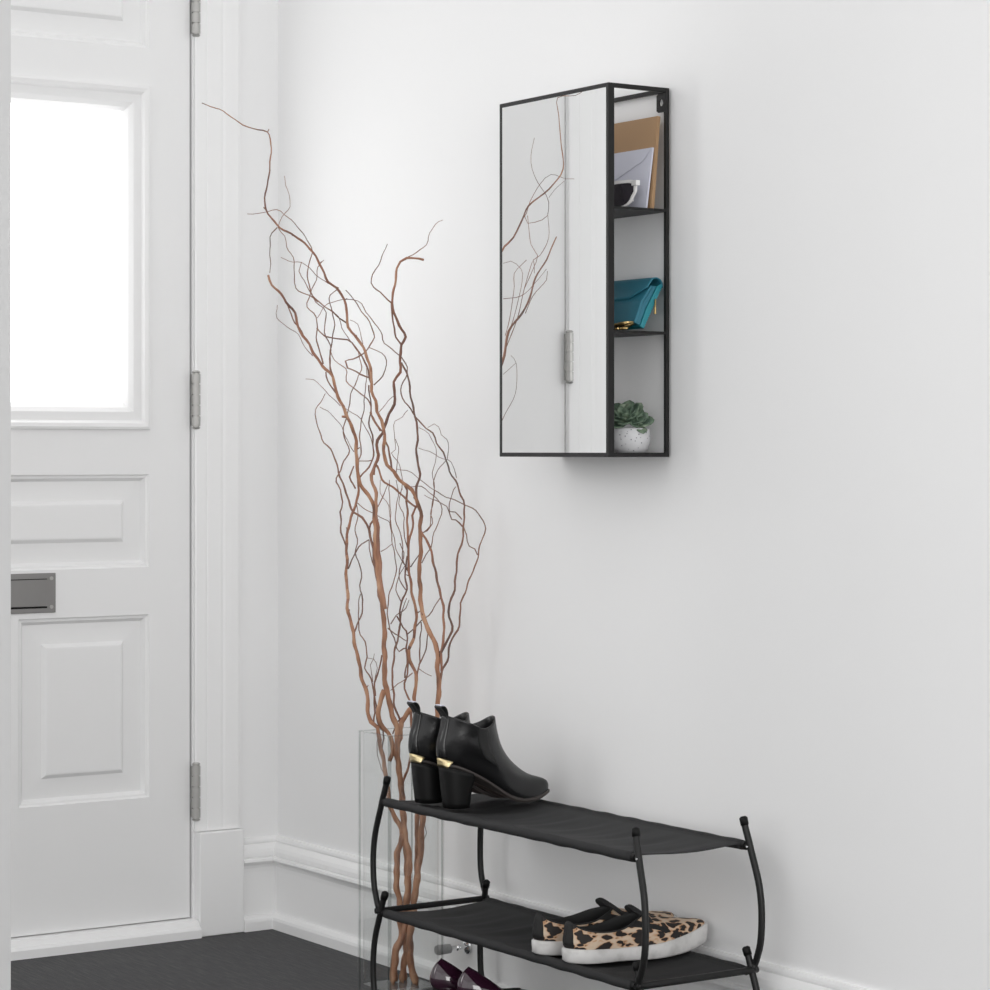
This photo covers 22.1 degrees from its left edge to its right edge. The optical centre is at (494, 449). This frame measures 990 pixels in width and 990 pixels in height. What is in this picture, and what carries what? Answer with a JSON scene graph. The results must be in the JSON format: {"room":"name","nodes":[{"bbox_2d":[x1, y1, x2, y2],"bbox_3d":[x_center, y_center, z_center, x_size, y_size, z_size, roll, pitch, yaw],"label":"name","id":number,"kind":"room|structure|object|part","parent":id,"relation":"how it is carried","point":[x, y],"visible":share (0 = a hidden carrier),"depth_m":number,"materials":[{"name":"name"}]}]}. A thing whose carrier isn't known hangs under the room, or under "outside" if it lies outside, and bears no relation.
{"room":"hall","nodes":[
{"label":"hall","id":0,"kind":"room"},
{"bbox_2d":[0,0,10,989],"bbox_3d":[-0.795,-0.475,3.704,0.138,2.850,0.120,0,0,-34],"label":"wall","id":1,"kind":"structure","parent":0,"point":[5,5],"depth_m":3.69,"materials":[{"name":"white paint"}]},
{"bbox_2d":[11,929,432,989],"bbox_3d":[-0.460,1.010,1.511,4.400,0.120,6.500,0,0,-34],"label":"floor","id":2,"kind":"structure","parent":0,"point":[271,959],"depth_m":4.65,"materials":[{"name":"black"}]},
{"bbox_2d":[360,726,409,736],"bbox_3d":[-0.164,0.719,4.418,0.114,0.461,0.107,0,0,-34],"label":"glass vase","id":3,"kind":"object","parent":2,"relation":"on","point":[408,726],"visible":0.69,"depth_m":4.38,"materials":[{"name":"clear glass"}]},
{"bbox_2d":[202,103,485,985],"bbox_3d":[-0.260,0.165,4.423,0.498,1.540,0.057,0,0,6],"label":"branch","id":4,"kind":"object","parent":3,"relation":"in","point":[439,666],"visible":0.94,"depth_m":4.42,"materials":[{"name":"brown plant"}]},
{"bbox_2d":[267,220,441,985],"bbox_3d":[-0.246,0.266,4.468,0.309,1.340,0.050,0,0,10],"label":"branch","id":5,"kind":"object","parent":3,"relation":"in","point":[376,559],"visible":0.98,"depth_m":4.46,"materials":[{"name":"brown plant"}]},
{"bbox_2d":[332,310,410,982],"bbox_3d":[-0.224,0.342,4.479,0.164,1.184,0.064,0,0,19],"label":"branch","id":6,"kind":"object","parent":3,"relation":"in","point":[402,975],"visible":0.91,"depth_m":4.47,"materials":[{"name":"brown plant"}]},
{"bbox_2d":[380,480,439,981],"bbox_3d":[-0.149,0.493,4.465,0.110,0.882,0.029,0,0,14],"label":"branch","id":7,"kind":"object","parent":3,"relation":"in","point":[407,566],"visible":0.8,"depth_m":4.47,"materials":[{"name":"brown plant"}]},
{"bbox_2d":[430,958,525,989],"bbox_3d":[-0.002,0.893,4.226,0.231,0.113,0.075,0,0,-24],"label":"pump","id":8,"kind":"object","parent":2,"relation":"on","point":[444,975],"visible":0.64,"depth_m":4.17,"materials":[{"name":"purple leather"}]},
{"bbox_2d":[457,967,502,989],"bbox_3d":[0.048,0.893,4.147,0.231,0.113,0.075,0,0,-24],"label":"pump","id":9,"kind":"object","parent":2,"relation":"on","point":[470,979],"visible":1,"depth_m":4.10,"materials":[{"name":"purple leather"}]},
{"bbox_2d":[370,776,764,989],"bbox_3d":[0.095,0.747,4.008,0.226,0.407,0.767,0,0,-34],"label":"shoe rack","id":10,"kind":"object","parent":2,"relation":"on","point":[489,923],"visible":0.84,"depth_m":3.96,"materials":[{"name":"black metal"}]},
{"bbox_3d":[-0.107,0.845,4.311,0.226,0.211,0.039,0,0,-34],"label":"leg frame","id":11,"kind":"part","parent":10,"relation":"part of","materials":[{"name":"black metal"}]},
{"bbox_3d":[-0.106,0.661,4.309,0.226,0.230,0.044,0,0,-34],"label":"leg frame","id":12,"kind":"part","parent":10,"relation":"part of","materials":[{"name":"black metal"}]},
{"bbox_2d":[407,700,500,803],"bbox_3d":[-0.047,0.496,4.222,0.212,0.168,0.075,0,0,-29],"label":"boot","id":13,"kind":"object","parent":10,"relation":"on","point":[424,730],"visible":0.52,"depth_m":4.17,"materials":[{"name":"black leather"}]},
{"bbox_3d":[-0.131,0.506,4.178,0.020,0.016,0.037,0,0,-29],"label":"heel plate","id":14,"kind":"part","parent":13,"relation":"part of","materials":[{"name":"gold metal"}]},
{"bbox_2d":[434,704,549,808],"bbox_3d":[-0.002,0.496,4.164,0.212,0.168,0.075,0,0,-29],"label":"boot","id":15,"kind":"object","parent":10,"relation":"on","point":[468,754],"visible":1,"depth_m":4.12,"materials":[{"name":"black leather"}]},
{"bbox_3d":[-0.084,0.506,4.117,0.020,0.016,0.037,0,0,-29],"label":"heel plate","id":16,"kind":"part","parent":15,"relation":"part of","materials":[{"name":"gold metal"}]},
{"bbox_2d":[398,900,739,981],"bbox_3d":[0.094,0.774,4.010,0.204,0.014,0.686,0,0,-34],"label":"shelf","id":17,"kind":"object","parent":10,"relation":"attached to","point":[496,925],"depth_m":4.04,"materials":[{"name":"grey fabric"}]},
{"bbox_2d":[399,793,739,854],"bbox_3d":[0.094,0.588,4.010,0.204,0.014,0.686,0,0,-34],"label":"shelf","id":18,"kind":"object","parent":10,"relation":"attached to","point":[558,824],"depth_m":3.96,"materials":[{"name":"grey fabric"}]},
{"bbox_2d":[531,897,676,955],"bbox_3d":[0.172,0.729,3.917,0.256,0.080,0.074,0,0,-31],"label":"shoe","id":19,"kind":"object","parent":10,"relation":"on","point":[547,933],"visible":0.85,"depth_m":3.86,"materials":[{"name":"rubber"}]},
{"bbox_2d":[630,853,635,861],"bbox_3d":[0.201,0.588,3.666,0.013,0.013,0.012,0,0,-34],"label":"screw","id":20,"kind":"object","parent":10,"relation":"attached to","point":[632,855],"depth_m":3.66,"materials":[{"name":"black"}]},
{"bbox_2d":[630,982,635,989],"bbox_3d":[0.201,0.774,3.666,0.013,0.013,0.012,0,0,-34],"label":"screw","id":21,"kind":"object","parent":10,"relation":"attached to","point":[632,984],"depth_m":3.66,"materials":[{"name":"black metal"}]},
{"bbox_2d":[562,904,707,963],"bbox_3d":[0.212,0.729,3.862,0.256,0.080,0.074,0,0,-28],"label":"shoe","id":22,"kind":"object","parent":10,"relation":"on","point":[619,938],"visible":0.87,"depth_m":3.83,"materials":[{"name":"fabric"}]},
{"bbox_3d":[0.297,0.845,3.706,0.226,0.211,0.039,0,0,-34],"label":"leg frame","id":23,"kind":"part","parent":10,"relation":"part of","materials":[{"name":"black metal"}]},
{"bbox_3d":[0.296,0.661,3.708,0.226,0.229,0.044,0,0,-34],"label":"leg frame","id":24,"kind":"part","parent":10,"relation":"part of","materials":[{"name":"black metal"}]},
{"bbox_2d":[740,841,746,849],"bbox_3d":[0.370,0.588,3.779,0.013,0.013,0.012,0,0,-34],"label":"screw","id":25,"kind":"object","parent":10,"relation":"attached to","point":[743,844],"depth_m":3.77,"materials":[{"name":"black"}]},
{"bbox_2d":[190,0,277,917],"bbox_3d":[-2.219,-0.475,3.967,4.200,2.850,0.140,0,0,-34],"label":"wall","id":26,"kind":"structure","parent":0,"point":[258,18],"depth_m":5.05,"materials":[{"name":"white paint"}]},
{"bbox_2d":[11,0,199,936],"bbox_3d":[-0.915,-0.083,4.769,0.784,1.994,0.065,0,0,-34],"label":"door","id":27,"kind":"structure","parent":26,"relation":"in","point":[100,89],"depth_m":4.87,"materials":[{"name":"white paint"}]},
{"bbox_3d":[-0.885,-0.372,4.804,0.393,0.570,0.005,0,0,-34],"label":"glass pane","id":28,"kind":"part","parent":27,"relation":"part of","materials":[{"name":"white glass"}]},
{"bbox_2d":[11,917,201,960],"bbox_3d":[-0.928,0.933,4.785,0.770,0.034,0.134,0,0,-34],"label":"door threshold","id":29,"kind":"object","parent":26,"relation":"attached to","point":[179,929],"depth_m":4.84,"materials":[{"name":"white paint"}]},
{"bbox_2d":[193,0,239,831],"bbox_3d":[-0.546,-0.217,4.992,0.099,1.926,0.012,0,0,-34],"label":"trim","id":30,"kind":"structure","parent":26,"relation":"attached to","point":[216,52],"depth_m":4.99,"materials":[{"name":"white paint"}]},
{"bbox_2d":[195,828,243,936],"bbox_3d":[-0.541,0.849,4.988,0.098,0.203,0.024,0,0,-34],"label":"trim","id":31,"kind":"structure","parent":26,"relation":"attached to","point":[219,854],"depth_m":4.97,"materials":[{"name":"white paint"}]},
{"bbox_2d":[244,835,276,931],"bbox_3d":[-0.463,0.860,5.039,0.088,0.181,0.027,0,0,-34],"label":"baseboard","id":32,"kind":"structure","parent":26,"relation":"attached to","point":[259,866],"depth_m":5.03,"materials":[{"name":"white paint"}]},
{"bbox_2d":[614,428,650,452],"bbox_3d":[0.214,-0.014,4.022,0.064,0.042,0.064,0,0,-34],"label":"pot","id":33,"kind":"object","parent":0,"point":[626,440],"depth_m":3.99,"materials":[{"name":"white ceramic"}]},
{"bbox_2d":[278,0,989,989],"bbox_3d":[1.312,-0.475,2.585,0.140,2.850,6.320,0,0,-34],"label":"wall","id":34,"kind":"structure","parent":0,"point":[779,619],"depth_m":3.95,"materials":[{"name":"white paint"}]},
{"bbox_2d":[434,942,471,954],"bbox_3d":[-0.075,0.874,4.453,0.066,0.027,0.027,0,0,-34],"label":"door stop","id":35,"kind":"object","parent":34,"relation":"attached to","point":[441,949],"visible":0.89,"depth_m":4.44,"materials":[{"name":"silver metal"}]},
{"bbox_3d":[-0.069,0.874,4.457,0.040,0.012,0.012,0,0,-34],"label":"rod","id":36,"kind":"part","parent":35,"relation":"part of","materials":[{"name":"silver metal"}]},
{"bbox_3d":[-0.050,0.874,4.470,0.006,0.027,0.027,0,0,-34],"label":"mounting plate","id":37,"kind":"part","parent":35,"relation":"part of","materials":[{"name":"silver metal"}]},
{"bbox_2d":[272,835,870,989],"bbox_3d":[1.276,0.860,2.489,0.027,0.181,6.200,0,0,-34],"label":"baseboard","id":38,"kind":"structure","parent":34,"relation":"attached to","point":[324,896],"depth_m":4.69,"materials":[{"name":"white paint"}]},
{"bbox_2d":[500,82,668,456],"bbox_3d":[0.141,-0.280,4.098,0.119,0.582,0.304,0,0,-34],"label":"upper cabinet","id":39,"kind":"object","parent":34,"relation":"attached to","point":[558,212],"visible":1,"depth_m":4.05,"materials":[{"name":"black"}]},
{"bbox_2d":[502,87,605,452],"bbox_3d":[0.094,-0.280,4.066,0.004,0.568,0.290,0,0,-34],"label":"mirror","id":40,"kind":"object","parent":39,"relation":"attached to","point":[554,145],"depth_m":4.06,"materials":[{"name":"white mirror"}]},
{"bbox_2d":[614,321,633,329],"bbox_3d":[0.194,-0.195,3.987,0.034,0.013,0.065,0,0,-44],"label":"ring","id":41,"kind":"object","parent":39,"relation":"on","point":[617,326],"visible":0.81,"depth_m":3.97,"materials":[{"name":"gold metal"}]},
{"bbox_2d":[614,180,639,206],"bbox_3d":[0.181,-0.404,4.050,0.021,0.045,0.151,0,0,-34],"label":"sunglasses","id":42,"kind":"object","parent":39,"relation":"on","point":[625,191],"visible":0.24,"depth_m":4.01,"materials":[{"name":"white plastic"}]},
{"bbox_2d":[614,400,653,452],"bbox_3d":[0.210,-0.036,4.021,0.077,0.087,0.081,0,0,-34],"label":"potted succulent","id":43,"kind":"object","parent":39,"relation":"on","point":[637,439],"visible":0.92,"depth_m":4.00,"materials":[{"name":"green plant"}]},
{"bbox_2d":[614,147,653,207],"bbox_3d":[0.190,-0.428,4.082,0.016,0.098,0.194,0,0,-34],"label":"envelope","id":44,"kind":"object","parent":39,"relation":"on","point":[635,164],"visible":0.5,"depth_m":4.03,"materials":[{"name":"white paper"}]},
{"bbox_2d":[614,116,659,207],"bbox_3d":[0.196,-0.453,4.093,0.020,0.148,0.208,0,0,-34],"label":"envelope","id":45,"kind":"object","parent":39,"relation":"on","point":[643,133],"visible":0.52,"depth_m":4.04,"materials":[{"name":"beige paper"}]},
{"bbox_2d":[614,277,662,329],"bbox_3d":[0.190,-0.232,4.071,0.056,0.082,0.195,0,0,-34],"label":"wallet","id":46,"kind":"object","parent":39,"relation":"on","point":[634,299],"visible":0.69,"depth_m":4.00,"materials":[{"name":"teal leather"}]},
{"bbox_3d":[0.181,-0.229,4.067,0.037,0.060,0.190,0,0,-34],"label":"panel","id":47,"kind":"part","parent":46,"relation":"part of","materials":[{"name":"teal leather"}]},
{"bbox_3d":[0.193,-0.226,4.076,0.043,0.071,0.190,0,0,-34],"label":"panel","id":48,"kind":"part","parent":46,"relation":"part of","materials":[{"name":"teal leather"}]},
{"bbox_2d":[614,330,665,337],"bbox_3d":[0.145,-0.184,4.100,0.108,0.004,0.302,0,0,-34],"label":"shelf","id":49,"kind":"object","parent":39,"relation":"attached to","point":[617,333],"depth_m":3.99,"materials":[{"name":"black metal"}]},
{"bbox_2d":[614,206,665,218],"bbox_3d":[0.145,-0.377,4.100,0.108,0.004,0.302,0,0,-34],"label":"shelf","id":50,"kind":"object","parent":39,"relation":"attached to","point":[619,211],"depth_m":4.00,"materials":[{"name":"black metal"}]}
]}

